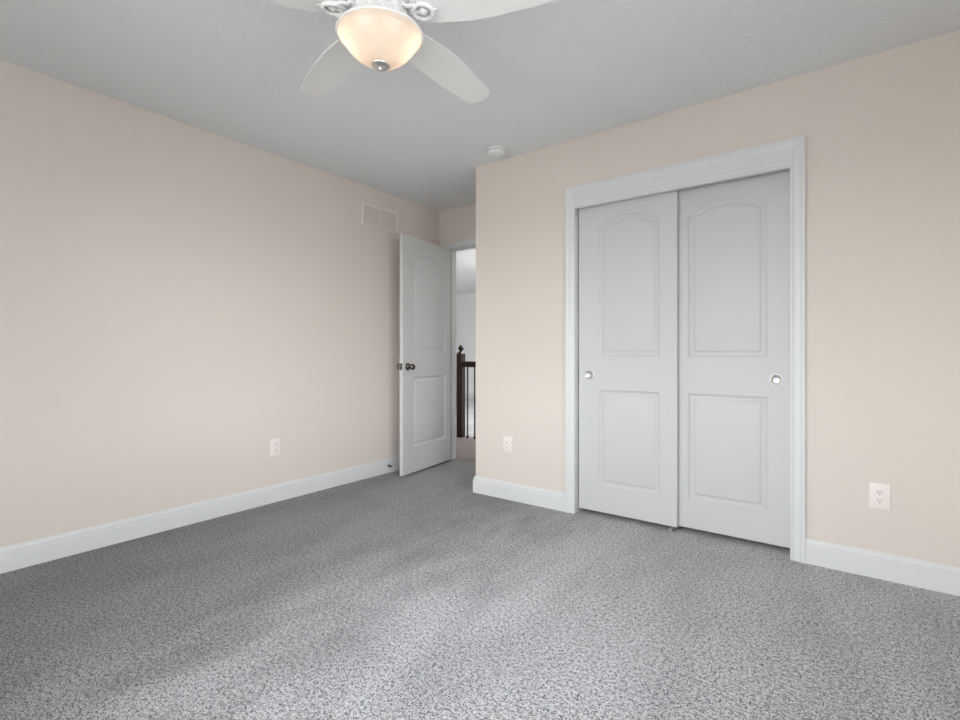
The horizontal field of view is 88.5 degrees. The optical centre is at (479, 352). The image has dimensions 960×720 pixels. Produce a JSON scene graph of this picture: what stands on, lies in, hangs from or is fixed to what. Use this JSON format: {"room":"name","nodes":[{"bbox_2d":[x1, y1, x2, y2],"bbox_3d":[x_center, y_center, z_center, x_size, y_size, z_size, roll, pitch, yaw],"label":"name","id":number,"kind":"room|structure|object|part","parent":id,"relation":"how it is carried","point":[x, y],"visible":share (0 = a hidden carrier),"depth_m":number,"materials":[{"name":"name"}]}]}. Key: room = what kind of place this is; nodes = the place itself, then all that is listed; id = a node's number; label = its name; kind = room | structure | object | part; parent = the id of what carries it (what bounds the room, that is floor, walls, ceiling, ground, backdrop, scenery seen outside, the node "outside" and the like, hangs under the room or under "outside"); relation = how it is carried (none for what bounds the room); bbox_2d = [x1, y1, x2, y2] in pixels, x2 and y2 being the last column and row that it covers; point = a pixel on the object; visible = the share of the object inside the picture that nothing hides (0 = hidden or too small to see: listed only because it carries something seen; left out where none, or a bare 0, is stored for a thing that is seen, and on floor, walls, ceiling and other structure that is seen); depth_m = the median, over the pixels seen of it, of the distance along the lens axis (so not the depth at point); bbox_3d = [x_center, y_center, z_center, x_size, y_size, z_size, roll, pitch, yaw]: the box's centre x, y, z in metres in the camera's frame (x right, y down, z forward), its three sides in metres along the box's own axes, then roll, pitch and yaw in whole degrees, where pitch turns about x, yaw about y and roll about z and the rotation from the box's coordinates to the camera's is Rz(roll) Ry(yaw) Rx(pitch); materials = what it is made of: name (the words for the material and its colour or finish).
{"room":"empty bedroom","nodes":[
{"label":"empty bedroom","id":0,"kind":"room"},
{"bbox_2d":[0,60,438,546],"bbox_3d":[-1.759,-0.175,3.136,0.115,2.440,4.385,0,0,37],"label":"wall","id":1,"kind":"structure","parent":0,"point":[178,300],"depth_m":2.92,"materials":[{"name":"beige paint"}]},
{"bbox_2d":[0,456,399,573],"bbox_3d":[-1.661,0.985,3.135,0.044,0.121,4.270,0,0,37],"label":"baseboard","id":2,"kind":"structure","parent":1,"relation":"attached to","point":[45,549],"depth_m":2.91,"materials":[{"name":"white wood"}]},
{"bbox_2d":[270,438,279,456],"bbox_3d":[-1.438,0.662,3.463,0.008,0.122,0.078,0,0,37],"label":"wall outlet","id":3,"kind":"object","parent":1,"relation":"attached to","point":[274,443],"visible":1,"depth_m":3.46,"materials":[{"name":"beige plastic"}]},
{"bbox_2d":[361,201,397,233],"bbox_3d":[-0.855,-1.163,4.241,0.009,0.190,0.408,0,0,37],"label":"air vent","id":4,"kind":"object","parent":1,"relation":"in","point":[372,215],"visible":1,"depth_m":4.23,"materials":[{"name":"beige metal"}]},
{"bbox_3d":[-0.913,-1.163,4.166,0.006,0.144,0.170,0,0,37],"label":"louver panel","id":5,"kind":"part","parent":4,"relation":"part of","materials":[{"name":"beige metal"}]},
{"bbox_3d":[-0.799,-1.163,4.318,0.006,0.144,0.170,0,0,37],"label":"louver panel","id":6,"kind":"part","parent":4,"relation":"part of","materials":[{"name":"beige metal"}]},
{"bbox_2d":[439,203,475,245],"bbox_3d":[1.167,-0.175,3.755,4.060,2.440,0.112,0,0,37],"label":"wall","id":7,"kind":"structure","parent":0,"point":[459,223],"depth_m":4.72,"materials":[{"name":"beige paint"}]},
{"bbox_2d":[397,233,450,475],"bbox_3d":[-0.479,0.014,4.448,0.172,2.030,0.752,0,0,30],"label":"door","id":8,"kind":"structure","parent":7,"relation":"in","point":[424,366],"depth_m":4.40,"materials":[{"name":"white wood"}]},
{"bbox_3d":[-0.579,0.116,4.159,0.058,0.055,0.055,0,0,30],"label":"knob","id":9,"kind":"part","parent":8,"relation":"part of","materials":[{"name":"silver metal"}]},
{"bbox_2d":[442,237,475,459],"bbox_3d":[0.021,-0.013,4.615,0.876,2.117,0.156,0,0,37],"label":"door frame","id":10,"kind":"structure","parent":7,"relation":"attached to","point":[454,250],"depth_m":4.83,"materials":[{"name":"white wood"}]},
{"bbox_2d":[456,292,475,392],"bbox_3d":[0.701,-0.175,10.787,8.200,2.440,0.115,0,0,37],"label":"wall","id":11,"kind":"structure","parent":0,"point":[465,302],"depth_m":11.46,"materials":[{"name":"grey paint"}]},
{"bbox_2d":[465,393,475,398],"bbox_3d":[0.662,0.985,10.735,8.200,0.121,0.016,0,0,37],"label":"baseboard","id":12,"kind":"structure","parent":11,"relation":"attached to","point":[470,395],"depth_m":11.38,"materials":[{"name":"white wood"}]},
{"bbox_2d":[0,398,959,719],"bbox_3d":[-1.254,1.105,6.170,10.830,0.120,9.850,0,0,37],"label":"floor","id":13,"kind":"structure","parent":0,"point":[418,595],"depth_m":1.90,"materials":[{"name":"grey carpet"}]},
{"bbox_2d":[456,345,475,438],"bbox_3d":[0.573,0.470,5.529,2.105,1.149,0.080,0,0,37],"label":"stair railing","id":14,"kind":"object","parent":13,"relation":"on","point":[461,363],"visible":0.29,"depth_m":6.10,"materials":[{"name":"brown wood"}]},
{"bbox_3d":[-0.238,0.514,6.135,0.080,1.062,0.080,0,0,37],"label":"newel post","id":15,"kind":"part","parent":14,"relation":"part of","materials":[{"name":"brown wood"}]},
{"bbox_3d":[0.604,0.138,5.505,2.026,0.070,0.064,0,0,37],"label":"handrail","id":16,"kind":"part","parent":14,"relation":"part of","materials":[{"name":"brown wood"}]},
{"bbox_2d":[667,526,676,531],"bbox_3d":[1.140,1.036,2.923,0.032,0.018,0.088,0,0,37],"label":"floor guide","id":17,"kind":"object","parent":13,"relation":"on","point":[671,528],"visible":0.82,"depth_m":2.90,"materials":[{"name":"beige plastic"}]},
{"bbox_2d":[0,0,959,293],"bbox_3d":[-1.254,-1.445,6.170,10.830,0.100,9.850,0,0,37],"label":"ceiling","id":18,"kind":"structure","parent":0,"point":[559,71],"depth_m":2.40,"materials":[{"name":"white paint"}]},
{"bbox_2d":[260,0,556,102],"bbox_3d":[-0.337,-1.196,1.784,1.288,0.397,1.258,0,0,37],"label":"ceiling fan","id":19,"kind":"object","parent":18,"relation":"hanging from","point":[380,35],"visible":1,"depth_m":1.71,"materials":[{"name":"white plastic"}]},
{"bbox_3d":[-0.722,-1.187,1.596,0.554,0.027,0.163,0,0,-21],"label":"fan blade","id":20,"kind":"part","parent":19,"relation":"part of","materials":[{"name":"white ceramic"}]},
{"bbox_3d":[-0.604,-1.187,2.048,0.163,0.027,0.554,0,0,-39],"label":"fan blade","id":21,"kind":"part","parent":19,"relation":"part of","materials":[{"name":"white ceramic"}]},
{"bbox_3d":[-0.352,-1.069,1.741,0.296,0.108,0.296,0,0,37],"label":"lamp shade","id":22,"kind":"part","parent":19,"relation":"part of","materials":[{"name":"white glass"}]},
{"bbox_3d":[-0.138,-1.187,2.075,0.163,0.027,0.554,0,0,33],"label":"fan blade","id":23,"kind":"part","parent":19,"relation":"part of","materials":[{"name":"white ceramic"}]},
{"bbox_3d":[0.032,-1.187,1.641,0.554,0.027,0.163,0,0,15],"label":"fan blade","id":24,"kind":"part","parent":19,"relation":"part of","materials":[{"name":"white ceramic"}]},
{"bbox_2d":[487,146,505,157],"bbox_3d":[0.112,-1.372,3.382,0.134,0.046,0.134,0,0,37],"label":"smoke detector","id":25,"kind":"object","parent":18,"relation":"attached to","point":[493,151],"visible":1,"depth_m":3.35,"materials":[{"name":"white plastic"}]},
{"bbox_2d":[476,30,959,566],"bbox_3d":[1.317,-0.175,3.132,2.843,2.440,0.705,0,0,37],"label":"wall","id":26,"kind":"structure","parent":0,"point":[882,129],"depth_m":2.37,"materials":[{"name":"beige paint"}]},
{"bbox_2d":[503,436,511,453],"bbox_3d":[0.195,0.659,3.527,0.078,0.122,0.008,0,0,37],"label":"wall outlet","id":27,"kind":"object","parent":26,"relation":"attached to","point":[507,441],"visible":1,"depth_m":3.52,"materials":[{"name":"beige plastic"}]},
{"bbox_2d":[473,476,564,511],"bbox_3d":[0.448,0.985,3.773,0.816,0.121,0.720,0,0,37],"label":"baseboard","id":28,"kind":"structure","parent":26,"relation":"attached to","point":[555,500],"depth_m":3.45,"materials":[{"name":"white wood"}]},
{"bbox_2d":[579,190,678,526],"bbox_3d":[0.908,0.025,3.067,0.621,1.985,0.036,0,0,37],"label":"door","id":29,"kind":"structure","parent":26,"relation":"in","point":[629,249],"depth_m":3.04,"materials":[{"name":"white wood"}]},
{"bbox_3d":[0.711,0.142,3.199,0.062,0.062,0.011,0,0,37],"label":"finger pull","id":30,"kind":"part","parent":29,"relation":"part of","materials":[{"name":"silver metal"}]},
{"bbox_2d":[565,134,805,562],"bbox_3d":[1.125,-0.020,2.895,1.322,2.130,0.136,0,0,37],"label":"door frame","id":31,"kind":"structure","parent":26,"relation":"attached to","point":[796,145],"depth_m":2.66,"materials":[{"name":"white wood"}]},
{"bbox_2d":[679,169,789,547],"bbox_3d":[1.377,0.026,2.763,0.620,1.982,0.036,0,0,37],"label":"door","id":32,"kind":"structure","parent":26,"relation":"in","point":[734,235],"depth_m":2.72,"materials":[{"name":"white wood"}]},
{"bbox_3d":[1.566,0.142,2.606,0.062,0.062,0.011,0,0,37],"label":"finger pull","id":33,"kind":"part","parent":32,"relation":"part of","materials":[{"name":"silver metal"}]},
{"bbox_2d":[869,482,890,510],"bbox_3d":[1.854,0.666,2.286,0.078,0.122,0.008,0,0,37],"label":"wall outlet","id":34,"kind":"object","parent":26,"relation":"attached to","point":[879,494],"visible":1,"depth_m":2.28,"materials":[{"name":"beige plastic"}]},
{"bbox_2d":[875,489,884,495],"bbox_3d":[1.852,0.646,2.284,0.034,0.027,0.002,0,0,37],"label":"receptacle","id":35,"kind":"object","parent":34,"relation":"attached to","point":[878,492],"depth_m":2.28,"materials":[{"name":"beige plastic"}]},
{"bbox_2d":[875,498,884,503],"bbox_3d":[1.852,0.685,2.284,0.034,0.027,0.002,0,0,37],"label":"receptacle","id":36,"kind":"object","parent":34,"relation":"attached to","point":[877,500],"depth_m":2.28,"materials":[{"name":"beige plastic"}]},
{"bbox_2d":[806,538,959,595],"bbox_3d":[0.868,0.985,0.803,0.772,0.121,3.565,0,0,37],"label":"baseboard","id":37,"kind":"structure","parent":26,"relation":"attached to","point":[933,576],"depth_m":2.27,"materials":[{"name":"white wood"}]}
]}

